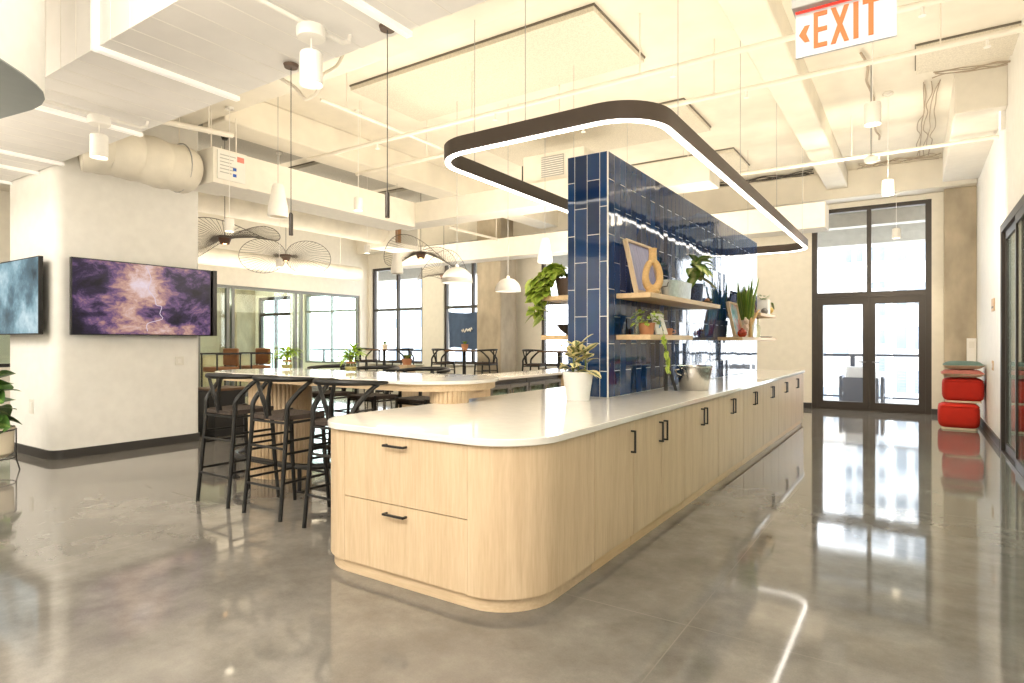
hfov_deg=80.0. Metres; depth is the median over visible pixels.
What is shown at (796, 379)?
base cabinet
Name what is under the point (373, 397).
bar stool
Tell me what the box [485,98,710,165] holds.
acoustic panel
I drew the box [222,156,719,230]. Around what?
ceiling
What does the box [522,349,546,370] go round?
chair
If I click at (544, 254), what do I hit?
pendant
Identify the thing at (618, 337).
floating shelf
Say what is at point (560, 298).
shelf
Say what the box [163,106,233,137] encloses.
pipe
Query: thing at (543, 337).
shelf
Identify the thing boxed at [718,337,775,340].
floating shelf
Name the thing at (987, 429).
baseboard
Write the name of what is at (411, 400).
bar stool
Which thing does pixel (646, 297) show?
floating shelf
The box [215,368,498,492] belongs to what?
bar table
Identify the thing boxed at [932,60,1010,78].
cable bundle
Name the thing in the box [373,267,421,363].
window
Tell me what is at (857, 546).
floor
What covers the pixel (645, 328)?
trailing plant
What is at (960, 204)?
concrete column
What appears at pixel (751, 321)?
sculpture
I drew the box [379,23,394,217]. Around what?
pendant
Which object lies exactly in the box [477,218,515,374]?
concrete column
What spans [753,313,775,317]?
floating shelf
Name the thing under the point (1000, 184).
wall
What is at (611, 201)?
tiled wall
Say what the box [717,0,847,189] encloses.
ceiling beam
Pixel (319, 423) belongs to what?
bar stool
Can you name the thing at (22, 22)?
pendant lamp
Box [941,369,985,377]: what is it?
floor cushion
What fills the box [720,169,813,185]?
cable bundle
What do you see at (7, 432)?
planter
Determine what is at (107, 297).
wall screen
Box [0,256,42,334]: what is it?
wall screen
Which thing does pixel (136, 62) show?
ceiling
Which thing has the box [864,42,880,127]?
pendant
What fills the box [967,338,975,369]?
wall panel
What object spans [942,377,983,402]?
pouf
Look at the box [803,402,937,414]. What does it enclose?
baseboard
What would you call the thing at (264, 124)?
ceiling panel
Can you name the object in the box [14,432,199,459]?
baseboard
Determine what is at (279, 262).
pendant
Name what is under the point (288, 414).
bar stool
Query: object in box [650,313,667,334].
card
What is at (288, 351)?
potted plant
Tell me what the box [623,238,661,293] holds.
framed picture
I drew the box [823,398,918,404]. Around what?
floor
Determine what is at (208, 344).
wall
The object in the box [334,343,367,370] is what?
potted plant
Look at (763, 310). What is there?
stone
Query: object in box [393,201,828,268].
ceiling beam
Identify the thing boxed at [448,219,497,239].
pipe
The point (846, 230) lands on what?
ceiling
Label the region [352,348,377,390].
bar stool
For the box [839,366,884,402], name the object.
patio chair
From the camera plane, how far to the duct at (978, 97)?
7.97 m
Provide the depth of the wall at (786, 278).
13.47 m
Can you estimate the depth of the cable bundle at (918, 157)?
11.40 m
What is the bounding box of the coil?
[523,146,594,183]
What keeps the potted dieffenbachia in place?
on the floating shelf at (646, 297)
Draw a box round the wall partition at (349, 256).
[0,190,367,405]
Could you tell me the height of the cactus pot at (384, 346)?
0.225 m
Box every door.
[812,199,931,413]
[1000,195,1023,479]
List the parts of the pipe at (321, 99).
hanger rod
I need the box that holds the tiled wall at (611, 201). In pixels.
[568,150,756,397]
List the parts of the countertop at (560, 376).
door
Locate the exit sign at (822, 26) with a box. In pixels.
[792,0,896,59]
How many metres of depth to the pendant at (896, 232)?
11.68 m
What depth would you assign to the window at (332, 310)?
21.96 m
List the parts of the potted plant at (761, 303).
planter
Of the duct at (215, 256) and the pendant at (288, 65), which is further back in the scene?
the duct at (215, 256)
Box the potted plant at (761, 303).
[757,295,773,313]
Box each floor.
[0,384,1023,682]
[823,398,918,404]
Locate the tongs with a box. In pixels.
[664,367,677,390]
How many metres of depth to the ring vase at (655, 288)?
5.55 m
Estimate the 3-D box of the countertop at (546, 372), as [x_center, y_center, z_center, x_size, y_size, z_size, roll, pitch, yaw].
[0.244,0.527,9.876,0.720,0.042,5.350,0,0,33]
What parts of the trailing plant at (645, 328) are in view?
pot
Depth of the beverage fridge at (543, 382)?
9.70 m
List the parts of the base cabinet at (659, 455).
door, kick plate, handle, handle, door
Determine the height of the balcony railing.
1.140 m
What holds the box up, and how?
hanging from the ceiling beam at (490, 10)
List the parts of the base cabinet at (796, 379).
door, kick plate, door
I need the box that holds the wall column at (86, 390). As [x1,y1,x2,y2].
[10,124,197,450]
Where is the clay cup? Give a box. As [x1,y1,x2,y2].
[666,328,675,334]
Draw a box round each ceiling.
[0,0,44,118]
[0,0,486,184]
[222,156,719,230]
[265,0,1023,191]
[378,205,924,282]
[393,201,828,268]
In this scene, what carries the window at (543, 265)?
in the wall at (786, 278)
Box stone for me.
[761,308,767,313]
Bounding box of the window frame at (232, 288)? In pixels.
[198,284,358,392]
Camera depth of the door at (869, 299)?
12.45 m
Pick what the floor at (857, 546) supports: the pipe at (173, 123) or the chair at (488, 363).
the chair at (488, 363)
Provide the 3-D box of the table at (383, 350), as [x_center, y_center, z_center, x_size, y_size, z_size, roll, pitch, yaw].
[-3.668,0.820,17.524,0.760,1.200,0.760,0,0,33]
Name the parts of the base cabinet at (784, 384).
door, kick plate, door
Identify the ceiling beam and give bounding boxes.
[0,0,548,191]
[357,158,977,255]
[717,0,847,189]
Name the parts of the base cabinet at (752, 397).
door, kick plate, door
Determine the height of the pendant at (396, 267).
1.700 m
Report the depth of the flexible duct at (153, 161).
7.36 m
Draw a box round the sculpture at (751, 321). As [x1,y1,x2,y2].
[748,310,759,336]
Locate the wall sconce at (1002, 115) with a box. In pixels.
[999,110,1005,130]
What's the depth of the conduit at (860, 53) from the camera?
7.88 m
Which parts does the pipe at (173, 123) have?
hanger rod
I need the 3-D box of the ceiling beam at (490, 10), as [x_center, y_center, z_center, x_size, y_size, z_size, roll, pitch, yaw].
[-5.913,-3.230,9.192,28.000,0.400,0.620,0,0,33]
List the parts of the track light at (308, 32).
rail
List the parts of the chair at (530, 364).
leg, rail, leg, seat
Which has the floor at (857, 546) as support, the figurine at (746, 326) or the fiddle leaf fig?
the fiddle leaf fig
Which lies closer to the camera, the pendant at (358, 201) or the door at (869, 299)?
the pendant at (358, 201)
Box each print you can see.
[629,243,655,290]
[730,304,740,334]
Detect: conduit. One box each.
[279,55,343,100]
[859,52,880,139]
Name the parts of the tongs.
arm, arm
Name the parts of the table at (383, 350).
post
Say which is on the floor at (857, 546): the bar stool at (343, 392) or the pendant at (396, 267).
the bar stool at (343, 392)
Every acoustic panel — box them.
[198,124,301,164]
[288,161,394,190]
[349,3,644,121]
[378,188,438,202]
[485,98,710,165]
[632,147,749,169]
[915,21,1021,74]
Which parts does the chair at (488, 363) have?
leg, seat, rail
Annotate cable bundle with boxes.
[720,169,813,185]
[858,153,940,168]
[916,80,940,155]
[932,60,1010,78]
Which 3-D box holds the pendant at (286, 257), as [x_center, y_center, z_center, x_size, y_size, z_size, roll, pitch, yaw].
[-4.825,-2.368,13.015,1.848,1.972,1.098,0,0,-20]
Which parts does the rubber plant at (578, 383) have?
pot, stem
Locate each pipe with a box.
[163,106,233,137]
[307,0,951,160]
[320,72,487,166]
[355,3,1023,175]
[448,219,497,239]
[720,115,998,178]
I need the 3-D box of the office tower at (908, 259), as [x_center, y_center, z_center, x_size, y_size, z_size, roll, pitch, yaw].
[42.885,-4.980,61.557,7.900,72.800,10.600,0,0,33]
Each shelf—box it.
[541,335,567,339]
[542,295,567,303]
[616,292,719,309]
[616,335,692,339]
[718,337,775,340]
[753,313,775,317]
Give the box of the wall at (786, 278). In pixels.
[255,192,1019,418]
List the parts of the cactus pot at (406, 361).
pot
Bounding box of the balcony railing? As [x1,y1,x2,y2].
[278,348,918,399]
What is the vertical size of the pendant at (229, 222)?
1.610 m
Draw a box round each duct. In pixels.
[77,118,203,193]
[198,146,417,252]
[198,223,362,280]
[943,63,1007,181]
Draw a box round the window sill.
[368,362,556,367]
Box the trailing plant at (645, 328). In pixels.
[630,309,670,373]
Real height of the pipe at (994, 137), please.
0.747 m
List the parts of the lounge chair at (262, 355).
seat, armrest, backrest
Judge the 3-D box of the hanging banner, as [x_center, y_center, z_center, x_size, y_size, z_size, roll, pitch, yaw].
[-1.321,-1.330,17.276,1.250,3.100,0.138,0,0,33]
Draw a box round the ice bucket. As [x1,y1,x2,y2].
[674,365,712,389]
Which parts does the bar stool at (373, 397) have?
leg, seat, leg, rail, leg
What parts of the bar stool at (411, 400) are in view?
seat, rail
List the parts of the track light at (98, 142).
rail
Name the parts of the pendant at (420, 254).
crown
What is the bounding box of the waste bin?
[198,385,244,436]
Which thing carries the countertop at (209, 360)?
on the floor at (857, 546)
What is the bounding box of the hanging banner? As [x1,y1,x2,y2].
[449,312,476,348]
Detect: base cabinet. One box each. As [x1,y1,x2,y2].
[331,428,594,612]
[591,421,635,572]
[631,407,683,544]
[682,397,717,507]
[716,390,742,483]
[741,384,762,465]
[761,380,778,451]
[777,377,790,439]
[790,374,800,430]
[800,373,802,423]
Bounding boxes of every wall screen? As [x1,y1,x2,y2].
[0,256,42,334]
[69,257,210,335]
[211,271,216,335]
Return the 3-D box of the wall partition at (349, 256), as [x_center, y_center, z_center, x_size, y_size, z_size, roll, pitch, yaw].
[-7.943,-1.005,15.915,0.200,4.850,11.000,0,0,33]
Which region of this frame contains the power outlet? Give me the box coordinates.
[29,399,33,413]
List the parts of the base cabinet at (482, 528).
handle, handle, drawer, drawer, kick plate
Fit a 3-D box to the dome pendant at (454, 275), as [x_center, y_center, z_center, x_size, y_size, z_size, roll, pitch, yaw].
[-0.766,-2.084,8.500,0.430,2.539,0.430,0,0,33]
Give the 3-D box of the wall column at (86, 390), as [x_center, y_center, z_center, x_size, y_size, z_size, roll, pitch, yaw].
[-5.571,-1.005,8.421,1.420,4.850,1.810,0,0,33]
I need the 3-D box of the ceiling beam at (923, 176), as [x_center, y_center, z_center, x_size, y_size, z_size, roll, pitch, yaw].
[-1.816,-3.155,18.159,24.950,0.550,0.500,0,0,33]
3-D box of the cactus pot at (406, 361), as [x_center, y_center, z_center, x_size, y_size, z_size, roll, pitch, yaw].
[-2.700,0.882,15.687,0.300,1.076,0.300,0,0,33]
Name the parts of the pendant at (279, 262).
lamp shade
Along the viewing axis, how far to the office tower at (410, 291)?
100.86 m
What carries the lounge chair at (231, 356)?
on the floor at (857, 546)
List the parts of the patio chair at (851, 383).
arm frame, panel, arm frame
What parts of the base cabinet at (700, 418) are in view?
door, kick plate, door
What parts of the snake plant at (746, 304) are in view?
pot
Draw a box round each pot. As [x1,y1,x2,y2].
[382,341,387,348]
[399,355,414,372]
[461,341,467,349]
[555,277,567,294]
[691,283,703,301]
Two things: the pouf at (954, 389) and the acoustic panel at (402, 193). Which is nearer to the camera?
the pouf at (954, 389)
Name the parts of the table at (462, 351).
post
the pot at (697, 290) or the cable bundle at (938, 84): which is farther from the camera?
the cable bundle at (938, 84)
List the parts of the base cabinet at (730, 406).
door, kick plate, handle, door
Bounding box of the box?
[193,110,246,195]
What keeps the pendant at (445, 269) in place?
hanging from the acoustic panel at (402, 193)
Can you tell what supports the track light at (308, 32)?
attached to the ceiling at (136, 62)
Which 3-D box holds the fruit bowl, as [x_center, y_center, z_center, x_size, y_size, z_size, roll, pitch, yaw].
[0.593,-0.117,6.104,0.306,0.108,0.306,0,0,33]
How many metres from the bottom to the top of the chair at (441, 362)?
1.237 m
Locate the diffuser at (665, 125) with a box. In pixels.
[445,119,806,254]
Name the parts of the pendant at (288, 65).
lamp shade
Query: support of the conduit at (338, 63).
hanging from the ceiling beam at (490, 10)
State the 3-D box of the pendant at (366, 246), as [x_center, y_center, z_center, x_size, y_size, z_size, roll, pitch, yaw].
[-2.849,-2.542,11.998,0.120,1.624,0.120,0,0,33]
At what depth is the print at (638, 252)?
5.73 m
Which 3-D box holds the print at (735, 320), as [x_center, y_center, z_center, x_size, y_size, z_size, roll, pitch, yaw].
[3.149,-0.307,8.622,0.095,0.433,0.440,0,0,33]
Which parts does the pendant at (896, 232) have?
lamp shade, cord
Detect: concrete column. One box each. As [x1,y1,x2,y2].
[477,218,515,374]
[944,186,976,404]
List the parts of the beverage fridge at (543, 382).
door, door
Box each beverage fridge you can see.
[490,378,527,395]
[526,375,560,390]
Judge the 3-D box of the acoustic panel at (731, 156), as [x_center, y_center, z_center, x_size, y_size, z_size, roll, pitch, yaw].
[2.744,-3.392,12.300,3.644,0.074,1.274,0,0,33]
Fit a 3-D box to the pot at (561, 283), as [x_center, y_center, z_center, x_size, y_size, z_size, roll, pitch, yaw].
[0.568,-0.531,6.049,0.280,0.180,0.280,0,0,33]
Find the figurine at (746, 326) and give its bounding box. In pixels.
[743,317,748,336]
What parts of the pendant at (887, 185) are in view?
lamp shade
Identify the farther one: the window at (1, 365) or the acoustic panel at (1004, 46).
the window at (1, 365)
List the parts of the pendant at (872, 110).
lamp shade, cord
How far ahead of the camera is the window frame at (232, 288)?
18.11 m
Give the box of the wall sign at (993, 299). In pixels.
[991,298,994,310]
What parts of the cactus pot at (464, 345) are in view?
pot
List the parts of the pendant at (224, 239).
cord, crown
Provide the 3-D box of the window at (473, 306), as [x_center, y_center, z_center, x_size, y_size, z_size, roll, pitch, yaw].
[-1.185,-0.880,18.162,2.040,3.120,0.100,0,0,33]
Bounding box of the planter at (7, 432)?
[0,425,15,458]
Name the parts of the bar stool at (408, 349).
rail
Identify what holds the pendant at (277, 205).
hanging from the ceiling at (672, 31)
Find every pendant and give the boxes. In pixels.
[198,136,279,256]
[225,106,233,232]
[238,239,330,274]
[267,183,288,218]
[276,152,282,267]
[283,61,298,235]
[354,109,362,211]
[364,244,369,253]
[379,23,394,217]
[384,234,456,266]
[391,253,402,273]
[417,250,469,294]
[442,265,471,283]
[444,0,807,254]
[495,276,520,292]
[537,238,552,263]
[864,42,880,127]
[882,91,893,195]
[892,191,900,238]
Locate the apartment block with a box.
[818,267,865,398]
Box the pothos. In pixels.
[524,263,567,326]
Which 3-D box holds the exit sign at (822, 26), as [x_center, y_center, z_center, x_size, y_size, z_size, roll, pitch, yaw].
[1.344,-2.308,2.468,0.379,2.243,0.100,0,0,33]
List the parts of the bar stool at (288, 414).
leg, rail, seat, leg, leg, leg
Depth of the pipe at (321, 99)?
7.92 m
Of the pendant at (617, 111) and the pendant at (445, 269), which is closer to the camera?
the pendant at (617, 111)
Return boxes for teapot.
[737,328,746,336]
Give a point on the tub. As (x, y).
(677, 288)
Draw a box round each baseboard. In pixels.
[14,432,199,459]
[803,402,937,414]
[980,417,999,449]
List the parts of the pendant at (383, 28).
lamp shade, cord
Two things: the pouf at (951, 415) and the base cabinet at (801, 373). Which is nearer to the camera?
the pouf at (951, 415)
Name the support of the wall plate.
attached to the wall column at (86, 390)
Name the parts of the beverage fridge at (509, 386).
door, door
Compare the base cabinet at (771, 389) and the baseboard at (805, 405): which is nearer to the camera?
the base cabinet at (771, 389)
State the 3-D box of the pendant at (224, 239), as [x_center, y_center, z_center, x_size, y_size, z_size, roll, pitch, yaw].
[-4.718,-2.313,10.020,1.712,2.081,1.712,0,0,33]
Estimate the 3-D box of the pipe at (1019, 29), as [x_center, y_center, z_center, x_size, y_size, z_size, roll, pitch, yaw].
[1.042,-3.057,7.737,8.690,0.747,0.060,0,0,33]
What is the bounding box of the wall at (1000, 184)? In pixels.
[976,15,1023,448]
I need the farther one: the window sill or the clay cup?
the window sill
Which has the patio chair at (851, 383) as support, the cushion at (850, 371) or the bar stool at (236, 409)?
the cushion at (850, 371)
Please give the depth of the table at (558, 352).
14.44 m
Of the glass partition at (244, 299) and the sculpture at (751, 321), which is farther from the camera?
the glass partition at (244, 299)
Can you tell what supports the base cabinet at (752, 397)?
on the floor at (857, 546)
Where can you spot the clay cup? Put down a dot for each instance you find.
(669, 330)
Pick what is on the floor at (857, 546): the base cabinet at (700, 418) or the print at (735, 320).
the base cabinet at (700, 418)
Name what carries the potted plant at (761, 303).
on the floating shelf at (760, 315)
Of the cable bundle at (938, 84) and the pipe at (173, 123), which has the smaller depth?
the pipe at (173, 123)
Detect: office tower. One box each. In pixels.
[387,276,476,361]
[843,245,889,400]
[893,242,924,402]
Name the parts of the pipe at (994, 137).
hanger rod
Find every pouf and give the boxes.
[938,402,979,430]
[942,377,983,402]
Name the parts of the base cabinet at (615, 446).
kick plate, handle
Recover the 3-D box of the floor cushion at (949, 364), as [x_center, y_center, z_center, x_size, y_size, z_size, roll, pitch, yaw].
[7.414,0.387,10.030,0.555,0.133,0.590,0,0,33]
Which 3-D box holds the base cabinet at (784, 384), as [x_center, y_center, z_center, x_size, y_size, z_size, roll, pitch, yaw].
[3.441,0.984,9.624,1.681,0.872,1.047,0,0,33]
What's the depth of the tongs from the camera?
6.25 m
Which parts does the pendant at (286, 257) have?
crown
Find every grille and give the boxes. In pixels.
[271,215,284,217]
[401,229,417,245]
[541,153,563,177]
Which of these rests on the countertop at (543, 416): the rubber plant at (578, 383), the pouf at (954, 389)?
the rubber plant at (578, 383)
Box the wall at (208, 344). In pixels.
[0,288,218,363]
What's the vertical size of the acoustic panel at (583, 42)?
0.074 m
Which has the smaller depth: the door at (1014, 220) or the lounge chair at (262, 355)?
the door at (1014, 220)
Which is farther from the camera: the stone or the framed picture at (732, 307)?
the stone
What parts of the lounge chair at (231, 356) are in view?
leg, leg, seat, armrest, backrest, leg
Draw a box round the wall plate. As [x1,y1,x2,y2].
[175,356,183,364]
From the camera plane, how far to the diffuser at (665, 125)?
5.15 m
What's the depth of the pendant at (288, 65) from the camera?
4.55 m
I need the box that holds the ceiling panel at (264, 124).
[203,102,557,228]
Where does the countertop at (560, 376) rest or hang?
on the floor at (857, 546)
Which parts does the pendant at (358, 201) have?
lamp shade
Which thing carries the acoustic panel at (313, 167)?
attached to the ceiling at (672, 31)
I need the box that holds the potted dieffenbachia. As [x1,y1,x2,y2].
[686,254,718,301]
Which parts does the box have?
hanger rod, casing, hanger rod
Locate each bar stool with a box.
[196,373,279,508]
[242,375,330,521]
[302,378,387,527]
[307,364,358,462]
[346,365,401,413]
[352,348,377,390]
[390,348,413,391]
[395,367,450,407]
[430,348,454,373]
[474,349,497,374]
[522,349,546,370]
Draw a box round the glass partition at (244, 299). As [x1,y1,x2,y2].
[219,288,254,364]
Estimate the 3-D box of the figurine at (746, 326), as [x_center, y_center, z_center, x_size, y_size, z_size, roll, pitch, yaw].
[3.321,-0.202,8.655,0.084,0.283,0.142,0,0,33]
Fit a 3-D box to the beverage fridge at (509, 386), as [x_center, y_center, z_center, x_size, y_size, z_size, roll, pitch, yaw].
[-0.274,0.976,9.050,0.666,0.848,1.000,0,0,33]
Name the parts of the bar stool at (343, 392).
leg, rail, seat, leg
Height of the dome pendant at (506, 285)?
2.710 m
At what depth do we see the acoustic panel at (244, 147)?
10.61 m
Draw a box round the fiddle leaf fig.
[0,370,21,469]
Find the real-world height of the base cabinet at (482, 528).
0.872 m
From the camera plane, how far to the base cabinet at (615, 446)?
3.95 m
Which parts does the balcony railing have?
post, post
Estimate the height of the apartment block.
37.800 m
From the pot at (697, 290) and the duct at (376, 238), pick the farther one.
the duct at (376, 238)
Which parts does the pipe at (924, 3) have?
hanger rod, hanger rod, hanger rod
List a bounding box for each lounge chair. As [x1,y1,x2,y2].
[200,348,241,386]
[235,348,273,385]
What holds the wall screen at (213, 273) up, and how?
attached to the wall column at (86, 390)
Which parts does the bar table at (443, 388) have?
foot rail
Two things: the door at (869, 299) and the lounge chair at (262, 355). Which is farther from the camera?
the lounge chair at (262, 355)
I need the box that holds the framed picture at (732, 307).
[726,301,741,336]
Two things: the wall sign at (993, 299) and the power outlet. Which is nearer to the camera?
the power outlet
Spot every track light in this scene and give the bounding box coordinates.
[43,99,148,159]
[256,0,351,88]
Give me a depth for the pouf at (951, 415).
9.78 m
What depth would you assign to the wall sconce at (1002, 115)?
7.67 m
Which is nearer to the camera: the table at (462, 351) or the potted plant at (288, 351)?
the potted plant at (288, 351)
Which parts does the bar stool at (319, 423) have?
leg, seat, rail, leg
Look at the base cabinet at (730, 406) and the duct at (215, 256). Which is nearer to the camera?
the base cabinet at (730, 406)
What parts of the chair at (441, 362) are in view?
leg, rail, seat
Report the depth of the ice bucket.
6.32 m
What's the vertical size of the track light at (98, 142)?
0.453 m
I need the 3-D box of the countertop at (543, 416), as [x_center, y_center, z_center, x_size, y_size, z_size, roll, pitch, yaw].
[1.896,0.525,7.314,1.680,0.039,9.205,0,0,33]
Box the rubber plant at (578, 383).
[558,334,600,400]
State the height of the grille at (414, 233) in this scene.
0.530 m
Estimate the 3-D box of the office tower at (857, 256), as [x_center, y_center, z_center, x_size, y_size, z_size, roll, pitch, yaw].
[57.967,1.020,99.534,6.600,60.800,10.600,0,0,33]
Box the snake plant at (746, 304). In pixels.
[737,274,758,335]
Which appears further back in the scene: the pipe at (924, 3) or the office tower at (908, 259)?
the office tower at (908, 259)
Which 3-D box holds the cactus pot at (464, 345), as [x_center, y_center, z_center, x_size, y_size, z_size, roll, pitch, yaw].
[-1.226,0.106,15.851,0.190,0.225,0.190,0,0,33]
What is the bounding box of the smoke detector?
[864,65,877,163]
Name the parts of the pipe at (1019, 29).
hanger rod, hanger rod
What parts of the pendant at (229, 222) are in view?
lamp shade, cord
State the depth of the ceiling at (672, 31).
8.40 m
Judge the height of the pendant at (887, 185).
1.410 m
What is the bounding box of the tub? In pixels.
[661,279,691,298]
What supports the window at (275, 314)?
in the wall at (786, 278)
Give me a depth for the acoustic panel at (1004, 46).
7.06 m
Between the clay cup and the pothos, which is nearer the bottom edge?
the clay cup
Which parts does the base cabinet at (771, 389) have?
door, kick plate, door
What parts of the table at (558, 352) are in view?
post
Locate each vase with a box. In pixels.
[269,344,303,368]
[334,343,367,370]
[642,248,662,292]
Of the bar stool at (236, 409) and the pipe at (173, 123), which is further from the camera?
the pipe at (173, 123)
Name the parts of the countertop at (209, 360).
door, door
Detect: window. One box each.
[0,364,9,366]
[259,296,289,367]
[305,295,354,363]
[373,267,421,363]
[445,263,476,363]
[542,264,567,366]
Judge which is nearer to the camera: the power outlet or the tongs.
the tongs
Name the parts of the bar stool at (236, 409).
leg, rail, seat, leg, leg, leg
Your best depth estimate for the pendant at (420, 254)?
12.41 m
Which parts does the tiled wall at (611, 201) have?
corner trim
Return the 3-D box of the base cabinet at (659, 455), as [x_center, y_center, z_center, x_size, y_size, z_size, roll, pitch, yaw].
[0.481,0.984,5.144,1.681,0.872,1.105,0,0,33]
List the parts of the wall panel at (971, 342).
plate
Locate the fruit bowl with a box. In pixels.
[556,324,567,334]
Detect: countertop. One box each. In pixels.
[200,352,248,386]
[327,369,804,446]
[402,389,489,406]
[478,368,567,379]
[559,375,564,386]
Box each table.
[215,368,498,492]
[365,349,392,391]
[444,350,476,373]
[537,350,567,367]
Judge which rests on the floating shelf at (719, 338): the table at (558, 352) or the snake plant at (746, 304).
the snake plant at (746, 304)
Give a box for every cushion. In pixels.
[845,366,876,377]
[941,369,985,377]
[943,361,984,368]
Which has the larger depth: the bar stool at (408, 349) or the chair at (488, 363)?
the bar stool at (408, 349)

